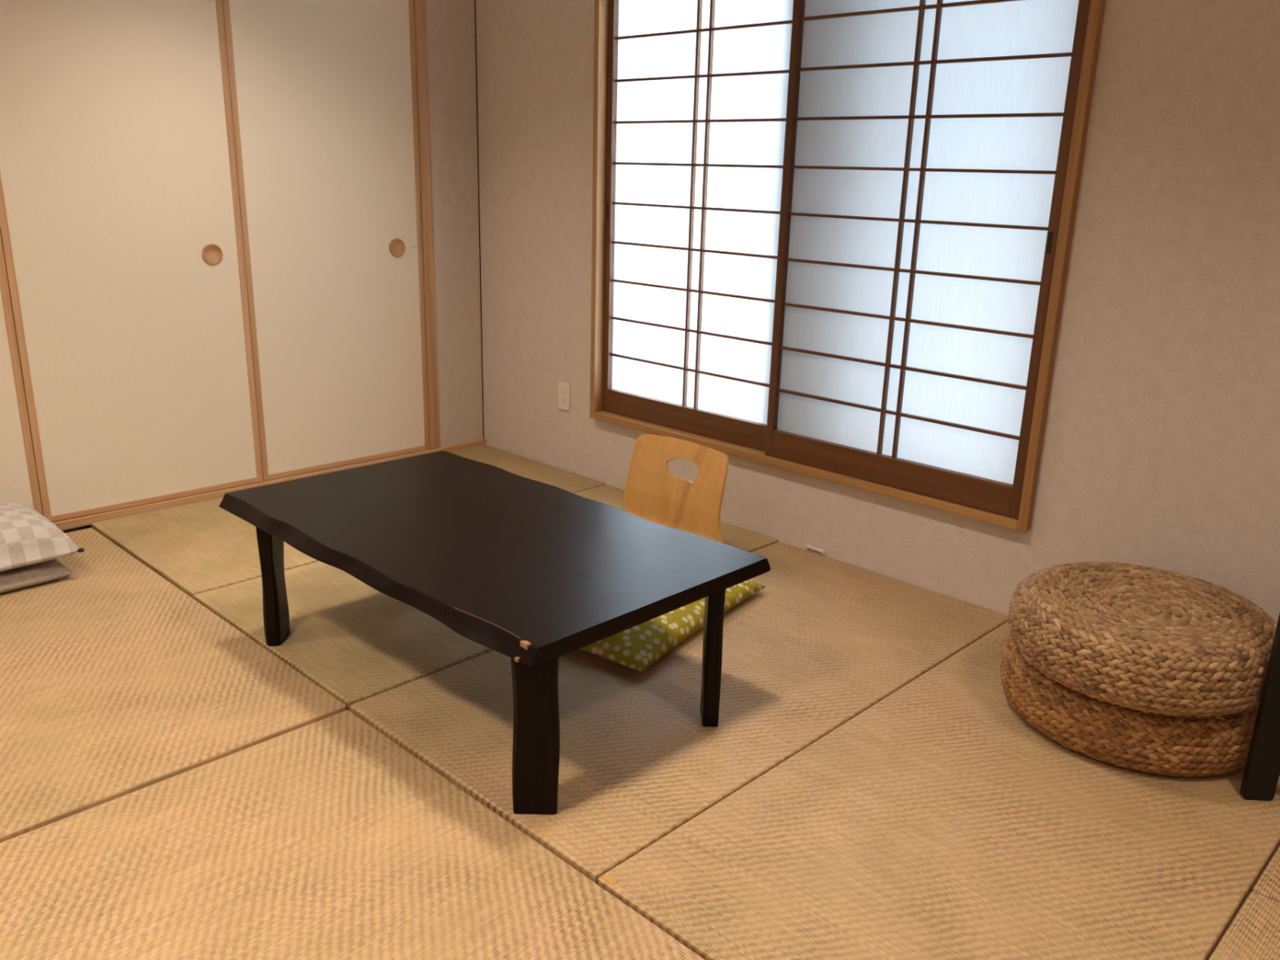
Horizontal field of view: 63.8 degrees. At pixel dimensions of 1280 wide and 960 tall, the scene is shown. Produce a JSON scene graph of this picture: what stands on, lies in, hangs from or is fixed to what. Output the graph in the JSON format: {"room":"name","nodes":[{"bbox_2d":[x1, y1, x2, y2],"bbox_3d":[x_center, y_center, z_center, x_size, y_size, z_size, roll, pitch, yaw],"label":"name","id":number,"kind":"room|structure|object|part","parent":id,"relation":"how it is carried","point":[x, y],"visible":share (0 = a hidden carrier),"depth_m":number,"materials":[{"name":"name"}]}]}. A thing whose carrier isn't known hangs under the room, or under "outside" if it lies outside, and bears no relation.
{"room":"traditional dwelling","nodes":[
{"label":"traditional dwelling","id":0,"kind":"room"},
{"bbox_2d":[62,0,483,533],"bbox_3d":[-2.052,-0.977,3.414,3.600,2.480,0.140,-15,23,-42],"label":"wall","id":1,"kind":"structure","parent":0,"point":[451,24],"depth_m":4.53,"materials":[{"name":"beige paint"}]},
{"bbox_2d":[0,232,43,515],"bbox_3d":[-2.371,-0.714,3.084,0.800,1.966,0.023,-15,23,-42],"label":"door","id":2,"kind":"structure","parent":1,"relation":"in","point":[19,483],"depth_m":3.49,"materials":[{"name":"paper"}]},
{"bbox_3d":[-2.372,-0.709,3.086,0.762,1.918,0.017,-15,23,-42],"label":"paper panel","id":3,"kind":"part","parent":2,"relation":"part of","materials":[{"name":"beige paper"}]},
{"bbox_2d":[0,0,262,521],"bbox_3d":[-1.797,-0.863,3.625,0.801,1.966,0.025,-15,23,-42],"label":"door","id":4,"kind":"structure","parent":1,"relation":"in","point":[121,225],"depth_m":3.62,"materials":[{"name":"paper"}]},
{"bbox_3d":[-1.823,0.067,3.907,0.754,0.020,0.021,-15,23,-42],"label":"rail","id":5,"kind":"part","parent":4,"relation":"part of","materials":[{"name":"brown wood"}]},
{"bbox_3d":[-1.592,-0.840,3.830,0.076,0.076,0.005,-15,23,-42],"label":"handle","id":6,"kind":"part","parent":4,"relation":"part of","materials":[{"name":"brown wood"}]},
{"bbox_2d":[52,440,477,530],"bbox_3d":[-2.031,0.143,3.735,3.549,0.032,0.074,-15,23,-42],"label":"trim","id":7,"kind":"structure","parent":1,"relation":"attached to","point":[69,523],"depth_m":3.98,"materials":[{"name":"brown wood"}]},
{"bbox_2d":[222,0,429,480],"bbox_3d":[-1.228,-1.011,4.167,0.793,1.966,0.025,-15,23,-42],"label":"door","id":8,"kind":"structure","parent":1,"relation":"in","point":[323,93],"depth_m":4.15,"materials":[{"name":"paper"}]},
{"bbox_3d":[-1.254,-0.082,4.448,0.745,0.020,0.021,-15,23,-42],"label":"rail","id":9,"kind":"part","parent":8,"relation":"part of","materials":[{"name":"brown wood"}]},
{"bbox_3d":[-1.030,-0.987,4.364,0.076,0.076,0.005,-15,23,-43],"label":"handle","id":10,"kind":"part","parent":8,"relation":"part of","materials":[{"name":"brown wood"}]},
{"bbox_2d":[413,0,439,448],"bbox_3d":[-0.933,-1.116,4.452,0.051,2.018,0.056,-15,23,-42],"label":"trim","id":11,"kind":"structure","parent":1,"relation":"attached to","point":[420,6],"depth_m":4.42,"materials":[{"name":"brown wood"}]},
{"bbox_2d":[444,439,486,452],"bbox_3d":[-0.819,-0.158,4.828,0.230,0.032,0.014,-15,23,-43],"label":"trim","id":12,"kind":"structure","parent":1,"relation":"attached to","point":[483,442],"depth_m":4.82,"materials":[{"name":"brown wood"}]},
{"bbox_2d":[453,607,531,662],"bbox_3d":[-0.304,0.310,2.068,0.243,0.036,0.028,17,23,42],"label":"table edge","id":13,"kind":"object","parent":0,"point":[470,623],"depth_m":2.06,"materials":[{"name":"brown wood"}]},
{"bbox_2d":[475,0,1279,623],"bbox_3d":[1.270,-0.715,2.838,5.407,2.480,0.160,17,23,42],"label":"wall","id":14,"kind":"structure","parent":0,"point":[1161,448],"depth_m":2.81,"materials":[{"name":"beige paint"}]},
{"bbox_2d":[474,0,484,439],"bbox_3d":[-0.724,-1.325,4.578,0.023,2.420,0.004,17,23,42],"label":"trim","id":15,"kind":"structure","parent":14,"relation":"attached to","point":[474,0],"depth_m":4.61,"materials":[{"name":"black wood"}]},
{"bbox_2d":[558,381,569,411],"bbox_3d":[-0.329,-0.361,4.437,0.072,0.120,0.009,17,23,42],"label":"wall outlet","id":16,"kind":"object","parent":14,"relation":"attached to","point":[563,388],"visible":1,"depth_m":4.43,"materials":[{"name":"beige plastic"}]},
{"bbox_2d":[590,0,608,418],"bbox_3d":[-0.131,-1.149,4.075,0.026,1.836,0.133,17,23,42],"label":"trim","id":17,"kind":"structure","parent":14,"relation":"attached to","point":[601,6],"depth_m":4.05,"materials":[{"name":"brown wood"}]},
{"bbox_2d":[602,0,793,451],"bbox_3d":[0.200,-1.043,3.757,0.914,1.776,0.030,17,23,42],"label":"window","id":18,"kind":"structure","parent":14,"relation":"in","point":[697,90],"depth_m":3.79,"materials":[{"name":"white paper"}]},
{"bbox_3d":[0.178,-0.239,4.002,0.849,0.096,0.028,17,23,42],"label":"rail","id":19,"kind":"part","parent":18,"relation":"part of","materials":[{"name":"brown wood"}]},
{"bbox_2d":[594,410,1017,529],"bbox_3d":[0.512,-0.079,3.716,1.839,0.028,0.133,17,23,42],"label":"trim","id":20,"kind":"structure","parent":14,"relation":"attached to","point":[726,447],"depth_m":3.58,"materials":[{"name":"brown wood"}]},
{"bbox_2d":[806,545,824,555],"bbox_3d":[0.621,0.247,3.640,0.074,0.017,0.008,17,23,42],"label":"bracket","id":21,"kind":"object","parent":14,"relation":"attached to","point":[807,546],"visible":1,"depth_m":3.63,"materials":[{"name":"beige plastic"}]},
{"bbox_2d":[764,0,1090,519],"bbox_3d":[0.822,-0.838,3.132,0.954,1.776,0.030,17,23,42],"label":"window","id":22,"kind":"structure","parent":14,"relation":"in","point":[927,143],"depth_m":3.14,"materials":[{"name":"white paper"}]},
{"bbox_3d":[0.798,-0.034,3.378,0.892,0.096,0.028,17,23,42],"label":"rail","id":23,"kind":"part","parent":22,"relation":"part of","materials":[{"name":"brown wood"}]},
{"bbox_2d":[1017,0,1106,532],"bbox_3d":[1.201,-0.739,2.834,0.027,1.836,0.133,17,23,42],"label":"trim","id":24,"kind":"structure","parent":14,"relation":"attached to","point":[1096,11],"depth_m":2.82,"materials":[{"name":"brown wood"}]},
{"bbox_3d":[-0.143,0.822,2.011,5.450,0.064,3.580,17,23,42],"label":"floor","id":25,"kind":"structure","parent":0,"visible":0},
{"bbox_2d":[0,528,346,842],"bbox_3d":[-1.661,0.465,2.830,1.768,0.045,0.877,17,23,42],"label":"mat","id":26,"kind":"object","parent":25,"relation":"on","point":[116,682],"visible":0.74,"depth_m":2.58,"materials":[{"name":"beige wicker"}]},
{"bbox_2d":[0,558,73,593],"bbox_3d":[-2.109,0.284,3.185,0.420,0.072,0.516,16,22,40],"label":"floor cushion","id":27,"kind":"object","parent":26,"relation":"on","point":[11,580],"visible":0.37,"depth_m":3.17,"materials":[{"name":"grey fabric"}]},
{"bbox_2d":[0,502,84,571],"bbox_3d":[-2.084,0.179,3.168,0.449,0.148,0.544,17,23,41],"label":"floor cushion","id":28,"kind":"object","parent":27,"relation":"on","point":[27,537],"visible":1,"depth_m":3.16,"materials":[{"name":"beige fabric"}]},
{"bbox_2d":[91,444,605,598],"bbox_3d":[-1.066,0.105,4.044,0.868,0.045,1.754,17,23,42],"label":"mat","id":29,"kind":"object","parent":25,"relation":"on","point":[202,546],"visible":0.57,"depth_m":3.61,"materials":[{"name":"beige wicker"}]},
{"bbox_2d":[0,710,704,959],"bbox_3d":[-0.395,0.863,1.653,1.772,0.045,0.877,17,23,42],"label":"mat","id":30,"kind":"object","parent":25,"relation":"on","point":[326,838],"visible":1,"depth_m":1.94,"materials":[{"name":"beige wicker"}]},
{"bbox_2d":[193,484,777,711],"bbox_3d":[-0.431,0.304,3.454,0.906,0.045,1.754,17,23,42],"label":"mat","id":31,"kind":"object","parent":25,"relation":"on","point":[356,642],"visible":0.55,"depth_m":2.94,"materials":[{"name":"beige wicker"}]},
{"bbox_2d":[622,434,728,542],"bbox_3d":[-0.023,0.112,3.350,0.473,0.403,0.542,17,23,42],"label":"chair","id":32,"kind":"object","parent":31,"relation":"on","point":[651,493],"visible":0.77,"depth_m":3.49,"materials":[{"name":"brown wood"}]},
{"bbox_2d":[350,542,1008,884],"bbox_3d":[0.211,0.508,2.857,0.889,0.045,1.754,17,23,42],"label":"mat","id":33,"kind":"object","parent":25,"relation":"on","point":[826,640],"visible":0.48,"depth_m":2.58,"materials":[{"name":"beige wicker"}]},
{"bbox_2d":[218,450,770,814],"bbox_3d":[-0.427,0.303,2.708,1.314,0.400,0.775,17,23,42],"label":"table","id":34,"kind":"object","parent":33,"relation":"on","point":[533,573],"visible":1,"depth_m":2.45,"materials":[{"name":"brown wood"}]},
{"bbox_3d":[-1.004,0.272,2.818,0.044,0.354,0.103,1,17,-1],"label":"leg","id":35,"kind":"part","parent":34,"relation":"part of","materials":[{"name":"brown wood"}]},
{"bbox_3d":[-0.212,0.514,2.095,0.097,0.360,0.042,1,17,-1],"label":"leg","id":36,"kind":"part","parent":34,"relation":"part of","materials":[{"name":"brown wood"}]},
{"bbox_3d":[0.174,0.410,2.475,0.042,0.360,0.097,1,17,-1],"label":"leg","id":37,"kind":"part","parent":34,"relation":"part of","materials":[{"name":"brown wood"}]},
{"bbox_2d":[577,579,765,671],"bbox_3d":[-0.065,0.331,3.138,0.644,0.104,0.716,12,20,31],"label":"seat cushion","id":38,"kind":"object","parent":33,"relation":"on","point":[637,647],"visible":0.16,"depth_m":2.82,"materials":[{"name":"green fabric"}]},
{"bbox_2d":[597,621,1279,959],"bbox_3d":[0.846,0.706,2.267,0.885,0.045,1.754,17,23,42],"label":"mat","id":39,"kind":"object","parent":25,"relation":"on","point":[935,822],"visible":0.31,"depth_m":2.06,"materials":[{"name":"beige wicker"}]},
{"bbox_2d":[602,874,617,884],"bbox_3d":[-0.056,0.755,1.944,0.026,0.001,0.016,17,23,42],"label":"tape patch","id":40,"kind":"object","parent":39,"relation":"on","point":[608,878],"visible":1,"depth_m":1.94,"materials":[{"name":"orange"}]},
{"bbox_2d":[1000,635,1258,777],"bbox_3d":[1.235,0.508,2.568,0.638,0.179,0.638,-8,19,-28],"label":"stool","id":41,"kind":"object","parent":39,"relation":"on","point":[1116,735],"visible":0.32,"depth_m":2.31,"materials":[{"name":"brown wicker"}]},
{"bbox_2d":[1007,561,1276,716],"bbox_3d":[1.195,0.360,2.455,0.596,0.165,0.596,-2,17,-10],"label":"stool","id":42,"kind":"object","parent":41,"relation":"on","point":[1147,639],"visible":0.98,"depth_m":2.30,"materials":[{"name":"brown wicker"}]},
{"bbox_2d":[1240,613,1279,800],"bbox_3d":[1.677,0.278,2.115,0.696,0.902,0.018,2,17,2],"label":"table leg","id":43,"kind":"object","parent":39,"relation":"on","point":[1261,774],"visible":1,"depth_m":2.21,"materials":[{"name":"black paint"}]},
{"bbox_2d":[1208,891,1279,959],"bbox_3d":[1.489,1.081,1.084,1.761,0.045,0.882,17,23,42],"label":"mat","id":44,"kind":"object","parent":25,"relation":"on","point":[1254,933],"visible":1,"depth_m":1.85,"materials":[{"name":"beige wicker"}]},
{"bbox_2d":[1252,845,1279,902],"bbox_3d":[2.104,0.913,1.689,1.761,0.045,0.868,17,23,42],"label":"mat","id":45,"kind":"object","parent":25,"relation":"on","point":[1268,885],"visible":0.46,"depth_m":1.99,"materials":[{"name":"beige wicker"}]}
]}

